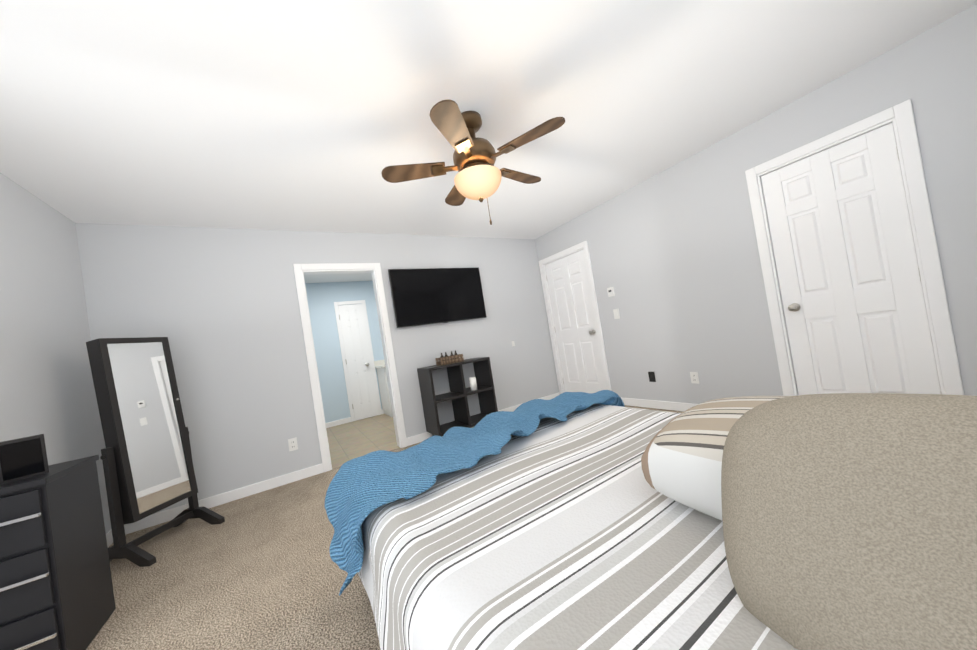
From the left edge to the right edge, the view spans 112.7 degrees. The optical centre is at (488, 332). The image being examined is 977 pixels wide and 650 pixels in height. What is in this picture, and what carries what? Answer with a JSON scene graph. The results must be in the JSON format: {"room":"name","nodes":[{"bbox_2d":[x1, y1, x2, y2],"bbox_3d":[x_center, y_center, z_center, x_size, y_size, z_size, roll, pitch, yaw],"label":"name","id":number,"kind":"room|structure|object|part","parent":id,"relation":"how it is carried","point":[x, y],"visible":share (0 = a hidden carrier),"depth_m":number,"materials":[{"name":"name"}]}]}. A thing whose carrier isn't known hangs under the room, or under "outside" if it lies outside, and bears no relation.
{"room":"bedroom","nodes":[
{"label":"bedroom","id":0,"kind":"room"},
{"bbox_2d":[0,173,110,533],"bbox_3d":[-2.633,0.279,1.747,0.120,2.440,1.700,-8,-1,-32],"label":"wall","id":1,"kind":"structure","parent":0,"point":[47,389],"depth_m":2.05,"materials":[{"name":"grey paint"}]},
{"bbox_2d":[106,529,112,546],"bbox_3d":[-1.777,1.317,0.739,0.013,0.090,4.100,-8,-1,-32],"label":"baseboard","id":2,"kind":"structure","parent":1,"relation":"attached to","point":[109,538],"depth_m":2.36,"materials":[{"name":"white"}]},
{"bbox_2d":[75,223,558,513],"bbox_3d":[-1.091,0.074,3.771,4.890,2.440,0.120,-8,-1,-32],"label":"wall","id":3,"kind":"structure","parent":0,"point":[219,308],"depth_m":3.07,"materials":[{"name":"grey paint"}]},
{"bbox_2d":[124,463,322,534],"bbox_3d":[-2.224,1.424,2.854,1.388,0.090,0.016,-8,-1,-32],"label":"baseboard","id":4,"kind":"structure","parent":3,"relation":"attached to","point":[208,503],"depth_m":2.83,"materials":[{"name":"white"}]},
{"bbox_2d":[288,437,297,451],"bbox_3d":[-1.871,1.070,3.111,0.072,0.115,0.010,-8,-1,-32],"label":"outlet","id":5,"kind":"object","parent":3,"relation":"attached to","point":[292,444],"visible":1,"depth_m":3.11,"materials":[{"name":"white plastic"}]},
{"bbox_2d":[388,267,486,327],"bbox_3d":[-0.595,-0.451,4.014,1.190,0.678,0.078,-8,-1,-32],"label":"wall-mounted tv","id":6,"kind":"object","parent":3,"relation":"attached to","point":[431,296],"visible":0.98,"depth_m":3.94,"materials":[{"name":"black plastic"},{"name":"glass"}]},
{"bbox_2d":[407,392,559,445],"bbox_3d":[0.077,1.090,4.286,2.365,0.090,0.013,-8,-1,-32],"label":"baseboard","id":7,"kind":"structure","parent":3,"relation":"attached to","point":[418,438],"depth_m":3.79,"materials":[{"name":"white wood"}]},
{"bbox_2d":[305,281,383,422],"bbox_3d":[-2.307,0.300,5.828,2.840,2.440,0.120,-8,-1,-32],"label":"wall","id":8,"kind":"structure","parent":0,"point":[322,298],"depth_m":5.55,"materials":[{"name":"blue paint"}]},
{"bbox_2d":[326,409,383,427],"bbox_3d":[-2.091,1.452,5.750,2.600,0.086,0.016,-8,-1,-32],"label":"baseboard","id":9,"kind":"structure","parent":8,"relation":"attached to","point":[338,422],"depth_m":5.47,"materials":[{"name":"white wood"}]},
{"bbox_2d":[334,300,381,421],"bbox_3d":[-2.295,0.471,5.734,0.520,2.086,0.019,-8,-1,-32],"label":"door frame","id":10,"kind":"structure","parent":8,"relation":"attached to","point":[362,302],"depth_m":5.66,"materials":[{"name":"white wood"}]},
{"bbox_2d":[338,304,378,420],"bbox_3d":[-2.273,0.498,5.693,0.412,2.010,0.092,-8,-1,-32],"label":"door","id":11,"kind":"structure","parent":8,"relation":"in","point":[358,361],"depth_m":5.71,"materials":[{"name":"white wood"}]},
{"bbox_2d":[326,414,399,468],"bbox_3d":[-1.496,1.418,4.785,2.840,0.064,2.520,-8,-1,-32],"label":"floor","id":12,"kind":"structure","parent":0,"point":[354,439],"depth_m":4.32,"materials":[{"name":"tile"}]},
{"bbox_2d":[374,360,392,416],"bbox_3d":[-1.383,0.899,5.903,1.100,0.966,0.581,-8,-1,-32],"label":"bathroom vanity","id":13,"kind":"object","parent":12,"relation":"on","point":[380,367],"visible":0.12,"depth_m":5.60,"materials":[{"name":"white wood"}]},
{"bbox_2d":[86,405,683,649],"bbox_3d":[0.220,1.101,1.901,4.890,0.060,4.220,-8,-1,-32],"label":"floor carpet","id":14,"kind":"object","parent":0,"point":[261,571],"depth_m":1.67,"materials":[{"name":"beige carpet"}]},
{"bbox_2d":[0,434,115,649],"bbox_3d":[-1.988,0.926,1.366,0.379,0.949,0.450,-8,-1,-32],"label":"dresser","id":15,"kind":"object","parent":14,"relation":"on","point":[56,589],"visible":1,"depth_m":1.33,"materials":[{"name":"black wood"},{"name":"chrome"}]},
{"bbox_2d":[0,434,49,484],"bbox_3d":[-1.947,0.526,1.358,0.126,0.170,0.078,-8,-1,-32],"label":"photo frame","id":16,"kind":"object","parent":15,"relation":"on","point":[25,458],"depth_m":1.35,"materials":[{"name":"black wood"}]},
{"bbox_2d":[86,337,224,566],"bbox_3d":[-2.378,0.751,2.277,0.480,1.447,0.498,-9,-1,10],"label":"mirror","id":17,"kind":"object","parent":14,"relation":"on","point":[146,459],"visible":0.96,"depth_m":2.20,"materials":[{"name":"black wood"}]},
{"bbox_2d":[417,350,497,436],"bbox_3d":[-0.358,0.701,3.825,0.770,0.977,0.386,-8,-1,-32],"label":"cube shelf","id":18,"kind":"object","parent":14,"relation":"on","point":[481,384],"visible":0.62,"depth_m":3.76,"materials":[{"name":"black wood"}]},
{"bbox_2d":[469,376,477,390],"bbox_3d":[-0.180,0.602,3.841,0.080,0.150,0.080,-8,-1,-32],"label":"candle","id":19,"kind":"object","parent":18,"relation":"on","point":[473,385],"depth_m":3.81,"materials":[{"name":"white wax"}]},
{"bbox_2d":[325,390,976,649],"bbox_3d":[0.461,0.412,1.088,1.740,1.200,2.204,-8,-1,-32],"label":"bed","id":20,"kind":"object","parent":14,"relation":"on","point":[604,520],"visible":1,"depth_m":0.61,"materials":[{"name":"grey fabric"}]},
{"bbox_2d":[325,390,626,596],"bbox_3d":[0.095,0.641,1.728,1.752,0.412,0.703,-8,-1,-32],"label":"throw","id":21,"kind":"object","parent":20,"relation":"on","point":[368,490],"depth_m":1.38,"materials":[{"name":"blue fabric"}]},
{"bbox_2d":[0,0,976,282],"bbox_3d":[-0.816,-1.248,3.018,4.890,0.060,6.740,-8,-1,-32],"label":"ceiling","id":22,"kind":"structure","parent":0,"point":[280,114],"depth_m":1.80,"materials":[{"name":"white paint"}]},
{"bbox_2d":[381,99,564,224],"bbox_3d":[-0.061,-1.010,2.075,1.104,0.675,1.110,-8,-1,-32],"label":"ceiling fan","id":23,"kind":"object","parent":22,"relation":"hanging from","point":[478,175],"visible":1,"depth_m":1.95,"materials":[{"name":"brown wood"}]},
{"bbox_3d":[-0.058,-0.910,2.041,0.300,0.125,0.300,-8,-1,-32],"label":"lamp shade","id":24,"kind":"part","parent":23,"relation":"part of","materials":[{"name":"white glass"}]},
{"bbox_2d":[535,4,976,403],"bbox_3d":[2.037,-0.426,3.173,0.120,2.440,4.220,-8,-1,-32],"label":"wall","id":25,"kind":"structure","parent":0,"point":[674,257],"depth_m":2.84,"materials":[{"name":"grey paint"}]},
{"bbox_2d":[545,249,605,392],"bbox_3d":[1.181,-0.056,4.528,0.107,2.005,0.790,-8,-1,-32],"label":"closet door","id":26,"kind":"structure","parent":25,"relation":"in","point":[575,324],"depth_m":4.51,"materials":[{"name":"white wood"}]},
{"bbox_2d":[607,287,614,296],"bbox_3d":[1.475,-0.492,3.926,0.022,0.110,0.085,-8,-1,-32],"label":"thermostat","id":27,"kind":"object","parent":25,"relation":"attached to","point":[610,290],"visible":1,"depth_m":3.91,"materials":[{"name":"white plastic"}]},
{"bbox_2d":[613,309,619,318],"bbox_3d":[1.536,-0.223,3.903,0.010,0.118,0.075,-8,-1,-32],"label":"light switch","id":28,"kind":"object","parent":25,"relation":"attached to","point":[616,313],"visible":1,"depth_m":3.90,"materials":[{"name":"white plastic"}]},
{"bbox_2d":[293,99,963,471],"bbox_3d":[0.484,-0.018,2.683,3.353,2.097,3.618,-8,-1,-32],"label":"door frame","id":29,"kind":"structure","parent":25,"relation":"attached to","point":[901,115],"depth_m":2.61,"materials":[{"name":"white wood"}]},
{"bbox_2d":[648,372,655,381],"bbox_3d":[1.816,0.492,3.617,0.012,0.115,0.072,-8,-1,-32],"label":"outlet","id":30,"kind":"object","parent":25,"relation":"attached to","point":[651,376],"visible":1,"depth_m":3.61,"materials":[{"name":"black plastic"}]},
{"bbox_2d":[621,397,697,410],"bbox_3d":[2.006,0.772,3.377,0.013,0.090,1.696,-8,-1,-32],"label":"baseboard","id":31,"kind":"structure","parent":25,"relation":"attached to","point":[677,406],"depth_m":3.58,"materials":[{"name":"white wood"}]},
{"bbox_2d":[690,372,698,383],"bbox_3d":[2.049,0.449,3.234,0.010,0.115,0.072,-8,-1,-32],"label":"outlet","id":32,"kind":"object","parent":25,"relation":"attached to","point":[694,377],"visible":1,"depth_m":3.23,"materials":[{"name":"white plastic"}]},
{"bbox_2d":[761,123,941,394],"bbox_3d":[2.522,-0.305,2.312,0.107,2.005,0.690,-8,-1,-32],"label":"closet door","id":33,"kind":"structure","parent":25,"relation":"in","point":[851,290],"depth_m":2.28,"materials":[{"name":"white wood"}]}
]}

